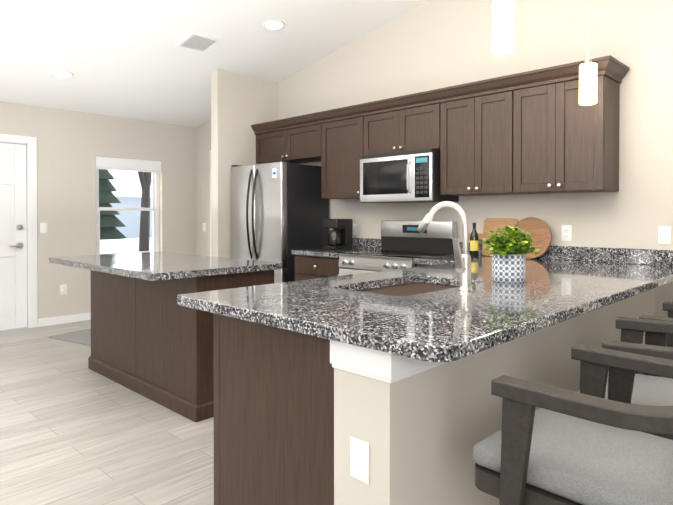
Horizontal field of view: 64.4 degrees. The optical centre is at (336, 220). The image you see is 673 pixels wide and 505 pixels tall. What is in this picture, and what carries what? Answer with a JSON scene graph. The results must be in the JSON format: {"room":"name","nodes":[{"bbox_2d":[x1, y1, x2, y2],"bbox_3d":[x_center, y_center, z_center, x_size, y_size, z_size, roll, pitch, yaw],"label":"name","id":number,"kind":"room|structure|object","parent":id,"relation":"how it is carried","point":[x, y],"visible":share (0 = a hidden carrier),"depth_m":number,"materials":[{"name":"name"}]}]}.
{"room":"kitchen","nodes":[
{"label":"kitchen","id":0,"kind":"room"},
{"bbox_2d":[0,101,196,318],"bbox_3d":[-4.662,-0.031,4.649,0.150,2.450,8.000,1,1,44],"label":"wall","id":1,"kind":"structure","parent":0,"point":[71,145],"depth_m":6.26,"materials":[{"name":"beige paint"}]},
{"bbox_2d":[0,134,37,329],"bbox_3d":[-3.731,0.132,5.593,0.171,2.104,1.040,1,1,44],"label":"entry door","id":2,"kind":"structure","parent":1,"relation":"in","point":[18,233],"depth_m":5.83,"materials":[{"name":"white wood"}]},
{"bbox_2d":[40,223,46,232],"bbox_3d":[-3.268,0.082,5.966,0.016,0.117,0.072,1,1,44],"label":"light switch","id":3,"kind":"object","parent":1,"relation":"attached to","point":[43,227],"visible":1,"depth_m":5.96,"materials":[{"name":"white plastic"}]},
{"bbox_2d":[60,284,66,294],"bbox_3d":[-3.128,0.790,6.122,0.009,0.117,0.072,1,1,44],"label":"outlet","id":4,"kind":"object","parent":1,"relation":"attached to","point":[63,289],"visible":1,"depth_m":6.12,"materials":[{"name":"white plastic"}]},
{"bbox_2d":[38,312,90,326],"bbox_3d":[-2.619,1.131,6.646,0.014,0.090,2.001,1,1,44],"label":"baseboard","id":5,"kind":"structure","parent":1,"relation":"attached to","point":[63,319],"depth_m":6.11,"materials":[{"name":"white wood"}]},
{"bbox_2d":[96,156,160,254],"bbox_3d":[-2.616,-0.144,6.724,0.165,1.260,0.910,1,1,44],"label":"window","id":6,"kind":"structure","parent":1,"relation":"in","point":[122,164],"depth_m":6.75,"materials":[{"name":"white"}]},
{"bbox_2d":[0,320,213,504],"bbox_3d":[-0.967,1.277,1.074,10.750,0.100,8.300,1,1,44],"label":"floor","id":7,"kind":"structure","parent":0,"point":[75,429],"depth_m":2.98,"materials":[{"name":"beige wood"}]},
{"bbox_2d":[48,328,90,345],"bbox_3d":[-2.387,1.182,5.428,0.920,0.008,0.580,0,1,31],"label":"door mat","id":8,"kind":"object","parent":7,"relation":"on","point":[82,337],"visible":0.27,"depth_m":5.38,"materials":[{"name":"grey fabric"}]},
{"bbox_2d":[88,271,273,421],"bbox_3d":[-1.199,0.763,3.982,1.628,0.873,0.646,1,1,44],"label":"kitchen island","id":9,"kind":"object","parent":7,"relation":"on","point":[151,339],"depth_m":3.53,"materials":[{"name":"brown wood"}]},
{"bbox_2d":[49,251,281,282],"bbox_3d":[-1.295,0.306,3.878,1.680,0.040,0.940,1,1,44],"label":"island countertop","id":10,"kind":"structure","parent":9,"relation":"on","point":[152,266],"depth_m":3.54,"materials":[{"name":"grey stone"}]},
{"bbox_2d":[231,160,328,282],"bbox_3d":[-0.623,0.301,5.561,0.840,1.767,0.708,1,1,44],"label":"refrigerator","id":11,"kind":"object","parent":7,"relation":"on","point":[279,210],"visible":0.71,"depth_m":5.28,"materials":[{"name":"grey metal"}]},
{"bbox_2d":[338,221,456,275],"bbox_3d":[0.491,0.600,4.487,0.760,1.189,0.702,1,1,44],"label":"range","id":12,"kind":"object","parent":7,"relation":"on","point":[404,244],"visible":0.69,"depth_m":4.51,"materials":[{"name":"grey metal"}]},
{"bbox_2d":[177,201,672,504],"bbox_3d":[0.778,0.561,2.758,1.297,1.300,2.837,1,1,44],"label":"kitchen peninsula","id":13,"kind":"object","parent":7,"relation":"on","point":[273,373],"depth_m":1.61,"materials":[{"name":"grey stone"}]},
{"bbox_2d":[323,219,352,249],"bbox_3d":[0.018,0.128,5.147,0.205,0.290,0.232,1,1,44],"label":"coffee maker","id":14,"kind":"object","parent":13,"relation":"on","point":[339,235],"visible":1,"depth_m":5.09,"materials":[{"name":"black plastic"}]},
{"bbox_2d":[177,238,672,362],"bbox_3d":[0.143,0.260,3.372,3.070,0.142,2.838,1,1,44],"label":"countertop","id":15,"kind":"structure","parent":13,"relation":"on","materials":[{"name":"grey stone"}]},
{"bbox_2d":[417,201,472,290],"bbox_3d":[0.457,0.106,2.358,0.280,0.387,0.117,1,1,44],"label":"faucet","id":16,"kind":"object","parent":13,"relation":"on","point":[462,262],"depth_m":2.29,"materials":[{"name":"silver metal"}]},
{"bbox_2d":[470,223,478,255],"bbox_3d":[1.090,0.149,4.223,0.067,0.265,0.067,1,1,44],"label":"oil bottle","id":17,"kind":"object","parent":13,"relation":"on","point":[474,244],"visible":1,"depth_m":4.20,"materials":[{"name":"black glass"}]},
{"bbox_2d":[469,218,517,255],"bbox_3d":[1.221,0.131,4.244,0.440,0.299,0.067,1,1,44],"label":"paddle cutting board","id":18,"kind":"object","parent":13,"relation":"on","point":[491,224],"visible":0.44,"depth_m":4.23,"materials":[{"name":"brown wood"}]},
{"bbox_2d":[481,225,539,282],"bbox_3d":[0.842,0.158,2.614,0.285,0.277,0.309,1,1,44],"label":"potted plant","id":19,"kind":"object","parent":13,"relation":"on","point":[508,260],"visible":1,"depth_m":2.56,"materials":[{"name":"green plant"}]},
{"bbox_2d":[513,217,551,258],"bbox_3d":[1.440,0.128,3.967,0.310,0.309,0.069,1,1,44],"label":"round cutting board","id":20,"kind":"object","parent":13,"relation":"on","point":[538,230],"visible":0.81,"depth_m":3.92,"materials":[{"name":"brown wood"}]},
{"bbox_2d":[473,344,672,504],"bbox_3d":[0.668,0.804,1.335,0.518,0.850,0.525,-1,1,-44],"label":"stool","id":21,"kind":"object","parent":7,"relation":"on","point":[588,444],"visible":1,"depth_m":1.25,"materials":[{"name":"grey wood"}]},
{"bbox_2d":[577,317,672,439],"bbox_3d":[1.087,0.800,1.768,0.525,0.850,0.518,0,1,32],"label":"stool","id":22,"kind":"object","parent":7,"relation":"on","point":[628,386],"visible":0.21,"depth_m":1.71,"materials":[{"name":"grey wood"}]},
{"bbox_2d":[638,301,672,378],"bbox_3d":[1.460,0.796,2.151,0.525,0.850,0.518,0,1,41],"label":"stool","id":23,"kind":"object","parent":7,"relation":"on","point":[657,339],"visible":0.06,"depth_m":2.05,"materials":[{"name":"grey wood"}]},
{"bbox_2d":[0,0,427,126],"bbox_3d":[-0.967,-2.181,1.042,10.450,1.970,8.000,1,1,44],"label":"ceiling","id":24,"kind":"structure","parent":0,"point":[124,58],"depth_m":4.96,"materials":[{"name":"white paint"}]},
{"bbox_2d":[51,70,72,78],"bbox_3d":[-2.680,-1.422,5.220,0.196,0.010,0.196,-13,-9,43],"label":"recessed light","id":25,"kind":"object","parent":24,"relation":"in","point":[59,74],"visible":1,"depth_m":5.22,"materials":[{"name":"white plastic"}]},
{"bbox_2d":[176,32,221,53],"bbox_3d":[-1.268,-1.633,4.921,0.300,0.015,0.300,-13,-9,43],"label":"ceiling vent","id":26,"kind":"object","parent":24,"relation":"in","point":[197,42],"visible":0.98,"depth_m":4.92,"materials":[{"name":"white metal"}]},
{"bbox_2d":[263,20,284,30],"bbox_3d":[-0.559,-1.742,4.775,0.196,0.010,0.196,-13,-9,43],"label":"recessed light","id":27,"kind":"object","parent":24,"relation":"in","point":[272,25],"visible":1,"depth_m":4.77,"materials":[{"name":"white plastic"}]},
{"bbox_2d":[492,0,514,54],"bbox_3d":[0.764,-1.481,2.434,0.121,1.421,0.120,1,1,44],"label":"pendant light","id":28,"kind":"object","parent":24,"relation":"hanging from","point":[503,27],"visible":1,"depth_m":2.40,"materials":[{"name":"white glass"}]},
{"bbox_2d":[579,0,596,104],"bbox_3d":[1.516,-1.451,3.210,0.121,1.496,0.120,1,1,44],"label":"pendant light","id":29,"kind":"object","parent":24,"relation":"hanging from","point":[588,82],"visible":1,"depth_m":3.18,"materials":[{"name":"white glass"}]},
{"bbox_2d":[211,69,277,257],"bbox_3d":[-0.997,-0.197,5.890,0.120,2.760,0.810,1,1,44],"label":"wall","id":30,"kind":"structure","parent":0,"point":[241,104],"depth_m":5.66,"materials":[{"name":"beige paint"}]},
{"bbox_2d":[196,0,672,317],"bbox_3d":[1.767,-0.935,3.870,10.450,4.273,0.150,1,1,44],"label":"wall","id":31,"kind":"structure","parent":0,"point":[428,45],"depth_m":4.05,"materials":[{"name":"beige paint"}]},
{"bbox_2d":[210,150,210,255],"bbox_3d":[-1.349,0.122,6.757,0.960,2.104,0.060,1,1,44],"label":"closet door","id":32,"kind":"structure","parent":31,"relation":"in","point":[210,202],"depth_m":7.09,"materials":[{"name":"white"}]},
{"bbox_2d":[255,112,318,163],"bbox_3d":[-0.410,-0.834,5.652,1.035,0.418,0.323,1,1,44],"label":"upper cabinet","id":33,"kind":"object","parent":31,"relation":"attached to","point":[295,140],"depth_m":5.50,"materials":[{"name":"brown wood"}]},
{"bbox_2d":[319,104,362,198],"bbox_3d":[0.157,-0.624,5.104,0.534,0.828,0.323,1,1,44],"label":"upper cabinet","id":34,"kind":"object","parent":31,"relation":"attached to","point":[340,129],"depth_m":4.99,"materials":[{"name":"brown wood"}]},
{"bbox_2d":[352,223,356,234],"bbox_3d":[0.172,0.088,5.316,0.072,0.117,0.009,1,1,44],"label":"electrical outlet","id":35,"kind":"object","parent":31,"relation":"attached to","point":[354,229],"visible":0.81,"depth_m":5.30,"materials":[{"name":"white plastic"}]},
{"bbox_2d":[363,89,438,155],"bbox_3d":[0.641,-0.805,4.632,0.804,0.458,0.323,1,1,44],"label":"upper cabinet","id":36,"kind":"object","parent":31,"relation":"attached to","point":[406,122],"depth_m":4.48,"materials":[{"name":"brown wood"}]},
{"bbox_2d":[360,149,458,202],"bbox_3d":[0.597,-0.364,4.587,0.760,0.413,0.454,1,1,44],"label":"over-the-range microwave","id":37,"kind":"object","parent":36,"relation":"attached to","point":[413,176],"visible":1,"depth_m":4.41,"materials":[{"name":"grey metal"}]},
{"bbox_2d":[439,72,522,195],"bbox_3d":[1.174,-0.615,4.117,0.668,0.828,0.323,1,1,44],"label":"upper cabinet","id":38,"kind":"object","parent":31,"relation":"attached to","point":[481,122],"depth_m":3.98,"materials":[{"name":"brown wood"}]},
{"bbox_2d":[561,225,571,240],"bbox_3d":[1.664,0.091,3.867,0.072,0.117,0.009,1,1,44],"label":"outlet","id":39,"kind":"object","parent":31,"relation":"attached to","point":[566,232],"visible":1,"depth_m":3.86,"materials":[{"name":"white plastic"}]},
{"bbox_2d":[523,56,622,193],"bbox_3d":[1.565,-0.612,3.737,0.668,0.828,0.323,1,1,44],"label":"upper cabinet","id":40,"kind":"object","parent":31,"relation":"attached to","point":[540,131],"depth_m":3.55,"materials":[{"name":"brown wood"}]},
{"bbox_2d":[658,226,670,244],"bbox_3d":[2.109,0.095,3.435,0.072,0.117,0.009,1,1,44],"label":"outlet","id":41,"kind":"object","parent":31,"relation":"attached to","point":[664,234],"visible":1,"depth_m":3.43,"materials":[{"name":"white plastic"}]},
{"bbox_2d":[330,288,655,504],"bbox_3d":[1.034,0.776,2.548,0.238,0.874,2.787,1,1,44],"label":"wall","id":42,"kind":"structure","parent":0,"point":[423,433],"depth_m":1.65,"materials":[{"name":"beige paint"}]},
{"bbox_2d":[350,436,368,483],"bbox_3d":[0.067,0.702,1.567,0.075,0.120,0.005,1,1,44],"label":"outlet","id":43,"kind":"object","parent":42,"relation":"attached to","point":[359,459],"visible":1,"depth_m":1.56,"materials":[{"name":"white plastic"}]},
{"label":"outside","id":44,"kind":"structure","parent":0,"visible":0},
{"bbox_2d":[99,169,151,251],"bbox_3d":[-6.555,-2.309,20.261,16.504,6.851,12.959,1,1,44],"label":"trees","id":45,"kind":"object","parent":44,"relation":"in","point":[109,225],"depth_m":16.58,"materials":[{"name":"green plant"}]},
{"bbox_2d":[100,174,152,252],"bbox_3d":[-18.878,-1.100,28.544,53.050,4.650,75.000,1,1,44],"label":"sky","id":46,"kind":"structure","parent":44,"point":[133,233],"depth_m":38.15,"materials":[{"name":"white"}]}
]}

